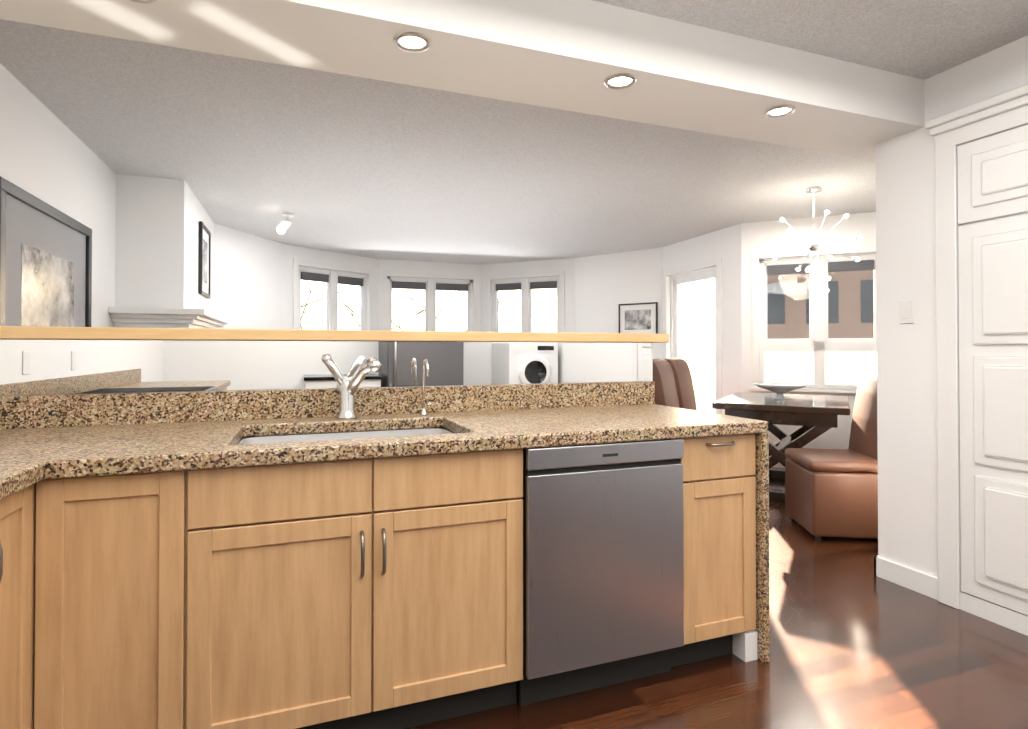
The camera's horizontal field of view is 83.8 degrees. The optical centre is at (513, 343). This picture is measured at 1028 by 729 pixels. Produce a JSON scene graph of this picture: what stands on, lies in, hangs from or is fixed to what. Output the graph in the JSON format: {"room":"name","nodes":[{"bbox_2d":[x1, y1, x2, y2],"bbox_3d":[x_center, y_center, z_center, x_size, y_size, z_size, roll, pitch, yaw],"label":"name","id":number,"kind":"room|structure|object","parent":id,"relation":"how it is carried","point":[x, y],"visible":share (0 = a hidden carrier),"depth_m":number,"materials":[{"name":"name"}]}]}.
{"room":"kitchen","nodes":[
{"label":"kitchen","id":0,"kind":"room"},
{"bbox_2d":[0,63,115,326],"bbox_3d":[-1.729,-0.058,0.733,0.140,2.500,7.500,0,-1,-20],"label":"wall","id":1,"kind":"structure","parent":0,"point":[48,156],"depth_m":3.32,"materials":[{"name":"white paint"}]},
{"bbox_2d":[0,176,91,326],"bbox_3d":[-2.518,-0.253,3.109,0.038,0.980,1.200,0,-1,-20],"label":"picture","id":2,"kind":"object","parent":1,"relation":"attached to","point":[45,264],"visible":0.58,"depth_m":2.99,"materials":[{"name":"black"}]},
{"bbox_2d":[115,174,213,311],"bbox_3d":[-3.109,-0.013,5.075,0.590,2.500,1.600,0,-1,-20],"label":"wall","id":3,"kind":"structure","parent":0,"point":[157,245],"depth_m":4.38,"materials":[{"name":"white paint"}]},
{"bbox_2d":[108,307,230,328],"bbox_3d":[-2.933,0.489,5.036,0.614,1.495,1.745,0,-1,-20],"label":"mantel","id":4,"kind":"structure","parent":3,"relation":"attached to","point":[136,317],"depth_m":4.30,"materials":[{"name":"white wood"}]},
{"bbox_2d":[198,221,210,298],"bbox_3d":[-2.859,-0.760,5.303,0.028,0.640,0.520,0,-1,-20],"label":"framed picture","id":5,"kind":"object","parent":3,"relation":"attached to","point":[204,288],"visible":1,"depth_m":5.27,"materials":[{"name":"black"}]},
{"bbox_2d":[213,223,281,328],"bbox_3d":[-3.065,0.003,6.546,0.160,2.500,1.232,0,-1,12],"label":"wall","id":6,"kind":"structure","parent":0,"point":[247,280],"depth_m":6.44,"materials":[{"name":"white paint"}]},
{"bbox_2d":[0,340,651,395],"bbox_3d":[-0.690,0.086,2.386,2.956,0.193,0.006,0,-1,-20],"label":"backsplash","id":7,"kind":"structure","parent":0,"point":[36,367],"depth_m":2.30,"materials":[{"name":"clear glass"}]},
{"bbox_2d":[282,244,378,329],"bbox_3d":[-2.454,0.015,7.759,0.160,2.500,1.579,0,-1,38],"label":"wall","id":8,"kind":"structure","parent":0,"point":[290,253],"depth_m":7.46,"materials":[{"name":"white paint"}]},
{"bbox_2d":[293,259,373,329],"bbox_3d":[-2.427,-0.290,7.723,0.150,1.550,1.289,0,-1,38],"label":"window","id":9,"kind":"structure","parent":8,"relation":"in","point":[333,278],"depth_m":7.71,"materials":[{"name":"white"}]},
{"bbox_2d":[379,259,480,331],"bbox_3d":[-1.226,0.024,8.637,1.610,2.500,0.160,0,-1,-20],"label":"wall","id":10,"kind":"structure","parent":0,"point":[426,267],"depth_m":8.54,"materials":[{"name":"white paint"}]},
{"bbox_2d":[382,271,477,331],"bbox_3d":[-1.242,-0.281,8.586,1.480,1.550,0.150,0,-1,-20],"label":"bay window","id":11,"kind":"structure","parent":10,"relation":"in","point":[430,284],"depth_m":8.59,"materials":[{"name":"white"}]},
{"bbox_2d":[0,0,1027,263],"bbox_3d":[0.818,-1.318,3.602,6.970,0.080,11.170,0,-1,-20],"label":"ceiling","id":12,"kind":"structure","parent":0,"point":[360,166],"depth_m":3.73,"materials":[{"name":"white paint"}]},
{"bbox_2d":[277,213,293,233],"bbox_3d":[-2.200,-1.153,5.511,0.150,0.210,0.139,0,-1,-20],"label":"ceiling spotlight","id":13,"kind":"object","parent":12,"relation":"attached to","point":[283,226],"visible":1,"depth_m":5.49,"materials":[{"name":"white plastic"}]},
{"bbox_2d":[0,0,924,159],"bbox_3d":[1.198,-1.172,2.725,6.730,0.230,0.435,0,-1,-20],"label":"ceiling beam","id":14,"kind":"structure","parent":12,"relation":"attached to","point":[570,55],"depth_m":2.22,"materials":[{"name":"white paint"}]},
{"bbox_2d":[129,0,157,3],"bbox_3d":[-1.145,-1.063,1.725,0.132,0.010,0.132,0,-1,-20],"label":"recessed light","id":15,"kind":"object","parent":14,"relation":"attached to","point":[146,1],"visible":1,"depth_m":1.77,"materials":[{"name":"silver metal"}]},
{"bbox_2d":[393,31,430,52],"bbox_3d":[-0.358,-1.060,2.018,0.132,0.010,0.132,0,-1,-20],"label":"recessed light","id":16,"kind":"object","parent":14,"relation":"attached to","point":[413,42],"visible":1,"depth_m":2.02,"materials":[{"name":"silver metal"}]},
{"bbox_2d":[604,73,636,88],"bbox_3d":[0.429,-1.057,2.312,0.132,0.010,0.132,0,-1,-20],"label":"recessed light","id":17,"kind":"object","parent":14,"relation":"attached to","point":[621,81],"visible":1,"depth_m":2.31,"materials":[{"name":"silver metal"}]},
{"bbox_2d":[764,105,795,117],"bbox_3d":[1.206,-1.054,2.602,0.132,0.010,0.132,0,-1,-20],"label":"recessed light","id":18,"kind":"object","parent":14,"relation":"attached to","point":[778,111],"visible":1,"depth_m":2.60,"materials":[{"name":"silver metal"}]},
{"bbox_2d":[773,186,861,279],"bbox_3d":[2.449,-0.894,4.661,0.665,0.747,0.579,0,-1,-20],"label":"sputnik chandelier","id":19,"kind":"object","parent":12,"relation":"hanging from","point":[813,245],"visible":1,"depth_m":4.66,"materials":[{"name":"silver metal"}]},
{"bbox_2d":[481,258,574,332],"bbox_3d":[0.222,0.024,8.574,1.533,2.500,0.160,0,-1,25],"label":"wall","id":20,"kind":"structure","parent":0,"point":[567,265],"depth_m":8.43,"materials":[{"name":"white paint"}]},
{"bbox_2d":[486,270,564,332],"bbox_3d":[0.167,-0.282,8.553,1.313,1.550,0.150,0,-1,25],"label":"bay window","id":21,"kind":"structure","parent":20,"relation":"in","point":[524,284],"depth_m":8.55,"materials":[{"name":"white"}]},
{"bbox_2d":[575,247,662,358],"bbox_3d":[1.499,0.015,7.770,1.508,2.500,0.160,0,-1,40],"label":"wall","id":22,"kind":"structure","parent":0,"point":[606,285],"depth_m":7.79,"materials":[{"name":"white paint"}]},
{"bbox_2d":[618,302,657,333],"bbox_3d":[1.628,-0.317,7.545,0.560,0.440,0.023,0,-1,40],"label":"wall picture","id":23,"kind":"object","parent":22,"relation":"attached to","point":[638,317],"visible":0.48,"depth_m":7.53,"materials":[{"name":"black"}]},
{"bbox_2d":[663,223,741,414],"bbox_3d":[2.188,0.004,6.653,0.180,2.500,1.465,0,-1,-20],"label":"wall","id":24,"kind":"structure","parent":0,"point":[724,244],"depth_m":6.17,"materials":[{"name":"white paint"}]},
{"bbox_2d":[663,258,721,413],"bbox_3d":[2.135,0.160,6.785,0.178,2.190,1.120,0,-1,-20],"label":"window","id":25,"kind":"structure","parent":24,"relation":"in","point":[710,273],"depth_m":6.77,"materials":[{"name":"white"}]},
{"bbox_2d":[405,467,1027,728],"bbox_3d":[0.818,1.252,3.575,6.970,0.060,11.170,0,-1,-20],"label":"floor","id":26,"kind":"structure","parent":0,"point":[856,642],"depth_m":2.10,"materials":[{"name":"brown wood"}]},
{"bbox_2d":[0,483,35,728],"bbox_3d":[-1.442,0.763,1.134,0.677,0.866,0.332,0,-1,-20],"label":"base cabinet","id":27,"kind":"object","parent":26,"relation":"on","point":[17,572],"visible":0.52,"depth_m":1.30,"materials":[{"name":"brown wood"}]},
{"bbox_2d":[0,409,55,499],"bbox_3d":[-1.174,0.243,0.478,0.720,0.157,3.239,0,-1,-20],"label":"countertop","id":28,"kind":"structure","parent":27,"relation":"on","point":[42,437],"depth_m":1.58,"materials":[{"name":"beige stone"}]},
{"bbox_2d":[0,381,769,662],"bbox_3d":[-0.539,0.693,2.028,2.938,1.025,0.769,0,-1,-20],"label":"countertop","id":29,"kind":"structure","parent":27,"relation":"on","point":[117,433],"depth_m":2.12,"materials":[{"name":"beige stone"}]},
{"bbox_2d":[238,429,451,444],"bbox_3d":[-0.555,0.431,1.988,0.738,0.185,0.458,0,-1,-20],"label":"sink basin","id":30,"kind":"object","parent":29,"relation":"in","point":[314,437],"depth_m":2.19,"materials":[{"name":"silver metal"}]},
{"bbox_2d":[323,354,381,418],"bbox_3d":[-0.631,0.167,2.230,0.208,0.257,0.208,0,-1,-20],"label":"kitchen faucet","id":31,"kind":"object","parent":29,"relation":"on","point":[349,387],"visible":1,"depth_m":2.26,"materials":[{"name":"silver metal"}]},
{"bbox_2d":[420,359,431,414],"bbox_3d":[-0.357,0.179,2.374,0.053,0.235,0.104,0,-1,-20],"label":"tap","id":32,"kind":"object","parent":29,"relation":"on","point":[423,411],"visible":1,"depth_m":2.40,"materials":[{"name":"silver metal"}]},
{"bbox_2d":[34,438,241,728],"bbox_3d":[-1.101,0.770,1.760,0.400,0.866,0.600,0,-1,-20],"label":"base cabinet","id":33,"kind":"object","parent":26,"relation":"on","point":[128,567],"depth_m":1.49,"materials":[{"name":"brown wood"}]},
{"bbox_2d":[0,339,652,395],"bbox_3d":[-0.708,0.599,2.442,2.968,1.221,0.120,0,-1,-20],"label":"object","id":34,"kind":"object","parent":26,"relation":"on","point":[334,388],"visible":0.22,"depth_m":2.37,"materials":[{"name":"white paint"}]},
{"bbox_2d":[0,326,668,342],"bbox_3d":[-0.679,-0.034,2.470,3.038,0.044,0.230,0,-1,-20],"label":"ledge shelf","id":35,"kind":"object","parent":34,"relation":"on","point":[64,333],"visible":0.9,"depth_m":2.29,"materials":[{"name":"brown wood"}]},
{"bbox_2d":[218,471,513,728],"bbox_3d":[-0.551,0.875,1.964,0.906,0.660,0.600,0,-1,-20],"label":"base cabinet","id":36,"kind":"object","parent":26,"relation":"on","point":[379,593],"depth_m":1.69,"materials":[{"name":"brown wood"}]},
{"bbox_2d":[518,438,683,705],"bbox_3d":[0.222,0.775,2.228,0.601,0.865,0.606,0,-1,-20],"label":"dishwasher","id":37,"kind":"object","parent":26,"relation":"on","point":[603,578],"visible":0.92,"depth_m":1.94,"materials":[{"name":"silver metal"}]},
{"bbox_2d":[653,359,678,407],"bbox_3d":[1.496,0.685,4.975,0.679,1.103,0.520,0,-1,28],"label":"dining chair","id":38,"kind":"object","parent":26,"relation":"on","point":[666,394],"visible":0.27,"depth_m":4.93,"materials":[{"name":"brown leather"}]},
{"bbox_2d":[665,358,696,410],"bbox_3d":[1.797,0.690,5.498,0.679,1.103,0.520,0,-1,31],"label":"dining chair","id":39,"kind":"object","parent":26,"relation":"on","point":[683,382],"visible":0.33,"depth_m":5.51,"materials":[{"name":"brown leather"}]},
{"bbox_2d":[671,434,757,666],"bbox_3d":[0.663,0.777,2.418,0.350,0.866,0.600,0,-1,-20],"label":"base cabinet","id":40,"kind":"object","parent":26,"relation":"on","point":[719,482],"depth_m":2.15,"materials":[{"name":"brown wood"}]},
{"bbox_2d":[712,392,849,501],"bbox_3d":[2.311,0.853,4.893,0.950,0.765,1.300,0,-1,30],"label":"dining table","id":41,"kind":"object","parent":26,"relation":"on","point":[814,416],"visible":0.52,"depth_m":4.49,"materials":[{"name":"brown wood"}]},
{"bbox_2d":[753,383,807,399],"bbox_3d":[2.260,0.405,4.869,0.430,0.130,0.430,0,-1,-20],"label":"centerpiece","id":42,"kind":"object","parent":41,"relation":"on","point":[779,389],"visible":1,"depth_m":4.80,"materials":[{"name":"white ceramic"}]},
{"bbox_2d":[785,362,877,540],"bbox_3d":[2.197,0.672,3.740,0.679,1.103,0.520,0,-1,8],"label":"dining chair","id":43,"kind":"object","parent":26,"relation":"on","point":[831,492],"visible":0.5,"depth_m":3.53,"materials":[{"name":"brown leather"}]},
{"bbox_2d":[741,212,875,448],"bbox_3d":[3.067,-0.006,5.705,1.484,2.500,0.160,0,-1,25],"label":"wall","id":44,"kind":"structure","parent":0,"point":[774,235],"depth_m":5.73,"materials":[{"name":"white paint"}]},
{"bbox_2d":[773,463,784,467],"bbox_3d":[2.999,1.193,5.628,0.930,0.100,1.010,0,-1,-20],"label":"baseboard","id":45,"kind":"structure","parent":44,"relation":"attached to","point":[779,465],"depth_m":5.77,"materials":[{"name":"white"}]},
{"bbox_2d":[750,244,876,392],"bbox_3d":[3.023,-0.217,5.677,1.270,1.460,0.150,0,-1,25],"label":"dining room window","id":46,"kind":"structure","parent":44,"relation":"in","point":[818,342],"depth_m":5.70,"materials":[{"name":"white"}]},
{"bbox_2d":[875,35,1027,577],"bbox_3d":[2.784,-0.056,0.880,0.140,2.500,4.620,0,-1,-20],"label":"wall","id":47,"kind":"structure","parent":0,"point":[906,373],"depth_m":2.84,"materials":[{"name":"white paint"}]},
{"bbox_2d":[874,555,877,575],"bbox_3d":[3.027,1.170,3.430,2.414,0.100,0.014,0,-1,-20],"label":"baseboard","id":48,"kind":"structure","parent":47,"relation":"attached to","point":[875,557],"depth_m":3.01,"materials":[{"name":"white wood"}]},
{"bbox_2d":[899,300,912,323],"bbox_3d":[1.963,-0.161,2.869,0.008,0.116,0.070,0,-1,-20],"label":"switch plate","id":49,"kind":"object","parent":47,"relation":"attached to","point":[905,311],"visible":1,"depth_m":2.87,"materials":[{"name":"white plastic"}]},
{"bbox_2d":[877,556,937,599],"bbox_3d":[1.963,1.164,2.847,0.014,0.100,0.300,0,-1,-20],"label":"baseboard","id":50,"kind":"structure","parent":47,"relation":"attached to","point":[910,578],"depth_m":2.84,"materials":[{"name":"white wood"}]},
{"bbox_2d":[925,84,1027,635],"bbox_3d":[2.233,0.071,2.055,0.069,2.270,1.430,0,-1,-20],"label":"pantry cabinet","id":51,"kind":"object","parent":47,"relation":"attached to","point":[981,160],"depth_m":2.52,"materials":[{"name":"white wood"}]},
{"label":"outside","id":52,"kind":"structure","parent":0,"visible":0},
{"bbox_2d":[695,397,715,412],"bbox_3d":[1.753,4.366,7.804,70.000,0.200,70.000,0,-1,-20],"label":"ground","id":53,"kind":"structure","parent":52,"point":[703,401],"depth_m":43.92,"materials":[{"name":"white"}]},
{"bbox_2d":[301,281,506,331],"bbox_3d":[-1.765,0.296,11.816,9.091,8.034,6.142,0,-1,-20],"label":"bare trees","id":54,"kind":"object","parent":53,"relation":"on","point":[347,306],"depth_m":10.81,"materials":[{"name":"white plant"}]},
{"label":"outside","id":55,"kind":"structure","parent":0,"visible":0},
{"bbox_2d":[767,270,873,338],"bbox_3d":[10.811,-3.794,18.908,6.400,7.650,3.020,0,-1,19],"label":"building","id":56,"kind":"structure","parent":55,"point":[846,294],"depth_m":17.65,"materials":[{"name":"brown"}]}
]}

